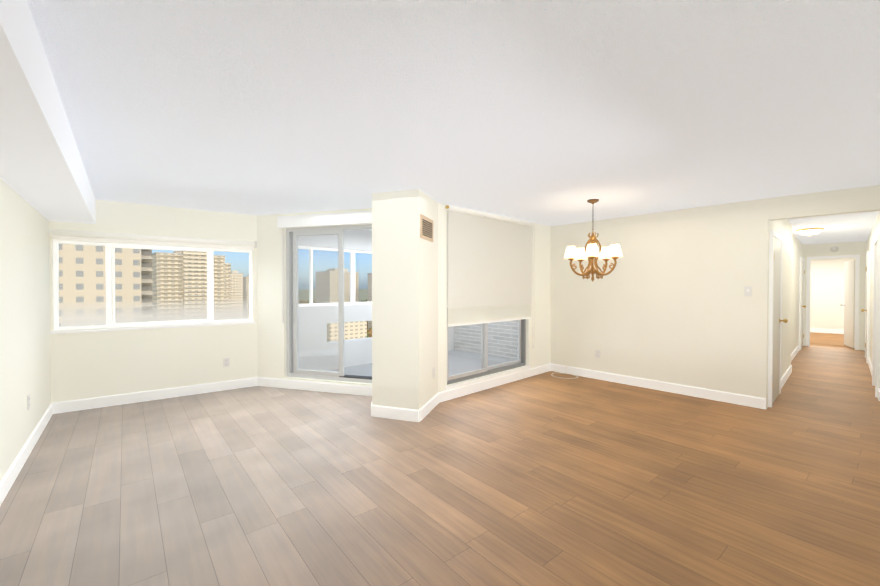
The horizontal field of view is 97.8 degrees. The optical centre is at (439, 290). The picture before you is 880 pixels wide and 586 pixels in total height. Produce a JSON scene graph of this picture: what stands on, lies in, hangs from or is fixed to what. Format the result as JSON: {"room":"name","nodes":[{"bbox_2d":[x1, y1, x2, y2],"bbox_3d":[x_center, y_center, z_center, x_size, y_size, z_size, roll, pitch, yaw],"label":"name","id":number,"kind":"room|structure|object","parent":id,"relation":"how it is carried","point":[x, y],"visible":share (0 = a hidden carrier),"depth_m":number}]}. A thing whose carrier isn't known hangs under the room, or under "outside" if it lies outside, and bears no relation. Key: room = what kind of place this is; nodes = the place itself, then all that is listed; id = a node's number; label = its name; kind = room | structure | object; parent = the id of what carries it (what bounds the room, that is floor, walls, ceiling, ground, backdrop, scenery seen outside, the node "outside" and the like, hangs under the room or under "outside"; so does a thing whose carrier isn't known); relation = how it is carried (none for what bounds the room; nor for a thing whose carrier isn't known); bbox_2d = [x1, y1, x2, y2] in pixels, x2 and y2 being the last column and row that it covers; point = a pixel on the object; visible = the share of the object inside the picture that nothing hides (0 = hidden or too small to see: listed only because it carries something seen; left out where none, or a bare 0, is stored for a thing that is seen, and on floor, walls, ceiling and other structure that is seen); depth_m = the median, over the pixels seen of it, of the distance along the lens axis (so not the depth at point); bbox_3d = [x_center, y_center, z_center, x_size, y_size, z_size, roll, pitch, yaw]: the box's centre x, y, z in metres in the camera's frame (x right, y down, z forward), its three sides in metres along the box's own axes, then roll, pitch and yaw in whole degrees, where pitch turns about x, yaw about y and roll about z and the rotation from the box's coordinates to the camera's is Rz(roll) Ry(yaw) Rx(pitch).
{"room":"empty living room","nodes":[
{"label":"empty living room","id":0,"kind":"room"},
{"bbox_2d":[298,230,453,370],"bbox_3d":[-1.168,0.121,7.194,4.310,2.450,0.160,-1,1,-43],"label":"balcony","id":1,"kind":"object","parent":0,"point":[357,351],"depth_m":6.51},
{"bbox_2d":[298,246,371,306],"bbox_3d":[-1.236,-0.247,7.112,4.115,0.972,0.060,-1,1,-43],"label":"glazing","id":2,"kind":"object","parent":1,"relation":"attached to","point":[352,277],"visible":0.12,"depth_m":6.68},
{"bbox_2d":[372,189,437,409],"bbox_3d":[-0.500,0.148,4.589,0.865,2.450,1.180,-1,1,-43],"label":"column","id":3,"kind":"structure","parent":0,"point":[404,309],"depth_m":4.15},
{"bbox_2d":[278,211,371,322],"bbox_3d":[-1.525,-0.288,5.144,1.481,1.472,0.085,0,1,17],"label":"blind valance","id":4,"kind":"object","parent":3,"relation":"attached to","point":[345,218],"visible":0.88,"depth_m":5.12},
{"bbox_2d":[286,224,371,382],"bbox_3d":[-1.382,0.166,5.260,1.631,2.100,0.110,0,1,17],"label":"door","id":5,"kind":"structure","parent":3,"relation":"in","point":[292,307],"depth_m":5.36},
{"bbox_2d":[327,350,513,376],"bbox_3d":[-0.436,1.340,6.322,4.460,0.030,2.491,-1,1,-43],"label":"floor","id":6,"kind":"structure","parent":0,"point":[363,370],"depth_m":6.90},
{"bbox_2d":[0,332,879,585],"bbox_3d":[5.406,1.409,6.939,20.200,0.120,10.600,-1,1,-43],"label":"floor","id":7,"kind":"structure","parent":0,"point":[545,479],"depth_m":2.68},
{"bbox_2d":[551,364,577,378],"bbox_3d":[1.978,1.277,6.121,0.358,0.161,0.430,-1,1,-43],"label":"cord","id":8,"kind":"object","parent":7,"relation":"on","point":[564,373],"visible":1,"depth_m":6.12},
{"bbox_2d":[0,178,879,481],"bbox_3d":[-0.040,0.155,3.913,7.072,2.450,6.898,-1,1,-43],"label":"wall","id":9,"kind":"structure","parent":0,"point":[666,300],"depth_m":4.90},
{"bbox_2d":[27,394,29,409],"bbox_3d":[-3.529,0.952,3.299,0.010,0.120,0.075,0,1,-39],"label":"outlet","id":10,"kind":"object","parent":9,"relation":"attached to","point":[28,402],"visible":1,"depth_m":3.27},
{"bbox_2d":[50,240,254,333],"bbox_3d":[-3.539,-0.055,4.944,2.090,1.050,0.162,0,1,-36],"label":"window","id":11,"kind":"structure","parent":9,"relation":"in","point":[110,322],"depth_m":4.83},
{"bbox_2d":[48,229,256,249],"bbox_3d":[-3.470,-0.637,4.860,2.110,0.125,0.085,0,1,-36],"label":"window blind","id":12,"kind":"object","parent":11,"relation":"attached to","point":[72,235],"visible":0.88,"depth_m":4.73},
{"bbox_2d":[223,358,229,366],"bbox_3d":[-2.948,0.986,5.301,0.075,0.120,0.010,0,1,-36],"label":"outlet","id":13,"kind":"object","parent":9,"relation":"attached to","point":[226,362],"visible":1,"depth_m":5.30},
{"bbox_2d":[420,214,432,241],"bbox_3d":[-0.143,-0.693,4.277,0.012,0.250,0.420,0,1,17],"label":"air vent","id":14,"kind":"object","parent":9,"relation":"in","point":[426,228],"visible":1,"depth_m":4.24},
{"bbox_2d":[0,328,879,505],"bbox_3d":[4.674,1.285,7.126,17.766,0.123,6.494,0,1,-37],"label":"baseboard","id":15,"kind":"structure","parent":9,"relation":"attached to","point":[18,463],"depth_m":4.99},
{"bbox_2d":[445,307,529,388],"bbox_3d":[0.700,0.159,5.495,1.877,2.130,0.169,-1,1,-43],"label":"window","id":16,"kind":"structure","parent":9,"relation":"in","point":[485,370],"depth_m":5.48},
{"bbox_2d":[445,205,534,347],"bbox_3d":[0.790,-0.075,5.456,1.992,2.005,0.115,-1,1,-43],"label":"window blind","id":17,"kind":"object","parent":9,"relation":"attached to","point":[489,267],"visible":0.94,"depth_m":5.32},
{"bbox_2d":[595,350,599,357],"bbox_3d":[2.432,0.969,5.924,0.010,0.120,0.075,-1,1,-43],"label":"outlet","id":18,"kind":"object","parent":9,"relation":"attached to","point":[597,353],"visible":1,"depth_m":5.92},
{"bbox_2d":[744,286,751,295],"bbox_3d":[3.668,0.004,4.574,0.014,0.120,0.075,-1,1,-43],"label":"dimmer switch","id":19,"kind":"object","parent":9,"relation":"attached to","point":[747,290],"visible":1,"depth_m":4.57},
{"bbox_2d":[27,0,879,243],"bbox_3d":[5.406,-1.176,6.912,20.200,0.150,10.600,-1,1,-43],"label":"ceiling","id":20,"kind":"structure","parent":0,"point":[552,112],"depth_m":2.14},
{"bbox_2d":[0,0,94,223],"bbox_3d":[-2.111,-0.913,1.845,0.385,0.310,6.596,0,1,-39],"label":"beam","id":21,"kind":"structure","parent":20,"relation":"attached to","point":[43,171],"depth_m":1.94},
{"bbox_2d":[564,199,622,281],"bbox_3d":[1.829,-0.592,4.546,0.639,0.968,0.631,-1,1,-43],"label":"chandelier","id":22,"kind":"object","parent":20,"relation":"hanging from","point":[605,254],"visible":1,"depth_m":4.53},
{"bbox_2d":[796,228,823,235],"bbox_3d":[6.564,-1.038,6.824,0.370,0.125,0.370,-1,1,-43],"label":"lamp","id":23,"kind":"object","parent":20,"relation":"attached to","point":[808,231],"visible":1,"depth_m":6.74},
{"bbox_2d":[454,320,517,359],"bbox_3d":[1.136,0.115,7.747,0.200,2.450,2.521,-1,1,-43],"label":"brick wall","id":24,"kind":"structure","parent":0,"point":[498,343],"depth_m":7.68},
{"bbox_2d":[768,219,807,377],"bbox_3d":[6.163,0.122,7.104,6.853,2.450,0.600,-1,1,-43],"label":"wall","id":25,"kind":"structure","parent":0,"point":[793,249],"depth_m":6.23},
{"bbox_2d":[768,230,787,407],"bbox_3d":[4.255,0.326,4.816,0.910,2.090,0.107,-1,1,-43],"label":"closet door","id":26,"kind":"structure","parent":25,"relation":"in","point":[775,307],"depth_m":4.72},
{"bbox_2d":[799,257,805,349],"bbox_3d":[8.444,0.283,8.911,0.900,2.090,0.107,-1,1,-43],"label":"hall door","id":27,"kind":"structure","parent":25,"relation":"in","point":[802,306],"depth_m":8.76},
{"bbox_2d":[808,241,855,329],"bbox_3d":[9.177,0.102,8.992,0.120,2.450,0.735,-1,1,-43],"label":"wall","id":28,"kind":"structure","parent":0,"point":[826,291],"depth_m":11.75},
{"bbox_2d":[806,255,859,349],"bbox_3d":[9.121,0.258,8.940,0.033,2.140,0.855,-1,1,-43],"label":"hall doorcase end","id":29,"kind":"object","parent":28,"relation":"attached to","point":[857,257],"visible":0.91,"depth_m":8.75},
{"bbox_2d":[830,246,838,251],"bbox_3d":[9.142,-0.972,8.902,0.037,0.134,0.134,-1,1,-43],"label":"smoke detector","id":30,"kind":"object","parent":28,"relation":"attached to","point":[834,249],"visible":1,"depth_m":8.89},
{"bbox_2d":[840,260,855,348],"bbox_3d":[9.671,0.300,9.106,0.732,2.028,0.258,-1,1,-43],"label":"bedroom door","id":31,"kind":"structure","parent":28,"relation":"in","point":[849,304],"depth_m":9.04},
{"bbox_2d":[856,251,863,334],"bbox_3d":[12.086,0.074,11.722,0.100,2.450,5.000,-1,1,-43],"label":"wall","id":32,"kind":"structure","parent":0,"point":[861,268],"depth_m":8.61},
{"bbox_2d":[864,211,879,387],"bbox_3d":[7.527,0.127,6.618,5.540,2.450,0.120,-1,1,-43],"label":"wall","id":33,"kind":"structure","parent":0,"point":[869,244],"depth_m":6.81},
{"bbox_2d":[861,251,869,362],"bbox_3d":[8.270,0.298,7.479,0.900,2.090,0.107,-1,1,-43],"label":"hall door","id":34,"kind":"structure","parent":33,"relation":"in","point":[867,320],"depth_m":7.15},
{"bbox_2d":[872,235,879,396],"bbox_3d":[5.962,0.322,5.248,0.920,2.090,0.033,-1,1,-43],"label":"door frame","id":35,"kind":"structure","parent":33,"relation":"attached to","point":[876,333],"depth_m":4.95},
{"label":"outside","id":36,"kind":"structure","parent":0,"visible":0},
{"bbox_2d":[298,289,367,301],"bbox_3d":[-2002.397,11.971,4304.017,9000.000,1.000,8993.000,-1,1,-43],"label":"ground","id":37,"kind":"structure","parent":36,"point":[365,294],"depth_m":2893.07},
{"bbox_2d":[58,244,153,326],"bbox_3d":[-98.803,5.128,85.585,54.850,100.800,20.600,-1,1,-43],"label":"building","id":38,"kind":"structure","parent":37,"relation":"on","point":[135,270],"depth_m":89.84},
{"bbox_2d":[152,251,231,315],"bbox_3d":[-186.613,8.880,291.225,48.550,89.000,25.100,-1,1,-43],"label":"tower","id":39,"kind":"structure","parent":37,"relation":"on","point":[195,292],"depth_m":279.15},
{"bbox_2d":[231,271,242,312],"bbox_3d":[-220.507,15.230,410.945,12.600,73.800,20.600,-1,1,-43],"label":"tower","id":40,"kind":"structure","parent":37,"relation":"on","point":[234,282],"depth_m":403.99},
{"bbox_2d":[243,275,248,312],"bbox_3d":[-269.188,13.742,553.483,25.600,73.800,26.500,-1,1,-43],"label":"tower","id":41,"kind":"structure","parent":37,"relation":"on","point":[245,289],"depth_m":538.86},
{"bbox_2d":[316,268,358,302],"bbox_3d":[-118.034,13.153,442.248,36.600,77.300,35.800,-1,1,-43],"label":"tower","id":42,"kind":"structure","parent":37,"relation":"on","point":[333,286],"depth_m":430.24},
{"bbox_2d":[327,321,366,341],"bbox_3d":[-73.312,35.507,288.829,30.600,35.800,20.600,-1,1,-43],"label":"tower","id":43,"kind":"structure","parent":37,"relation":"on","point":[356,330],"depth_m":282.15},
{"bbox_2d":[367,273,371,329],"bbox_3d":[-57.904,13.497,457.236,40.600,76.300,40.600,-1,1,-43],"label":"tower","id":44,"kind":"structure","parent":37,"relation":"on","point":[369,294],"depth_m":454.85},
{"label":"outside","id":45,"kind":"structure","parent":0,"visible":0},
{"bbox_2d":[298,300,371,337],"bbox_3d":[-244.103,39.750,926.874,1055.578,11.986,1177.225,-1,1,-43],"label":"trees","id":46,"kind":"object","parent":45,"point":[369,332],"depth_m":481.75}
]}

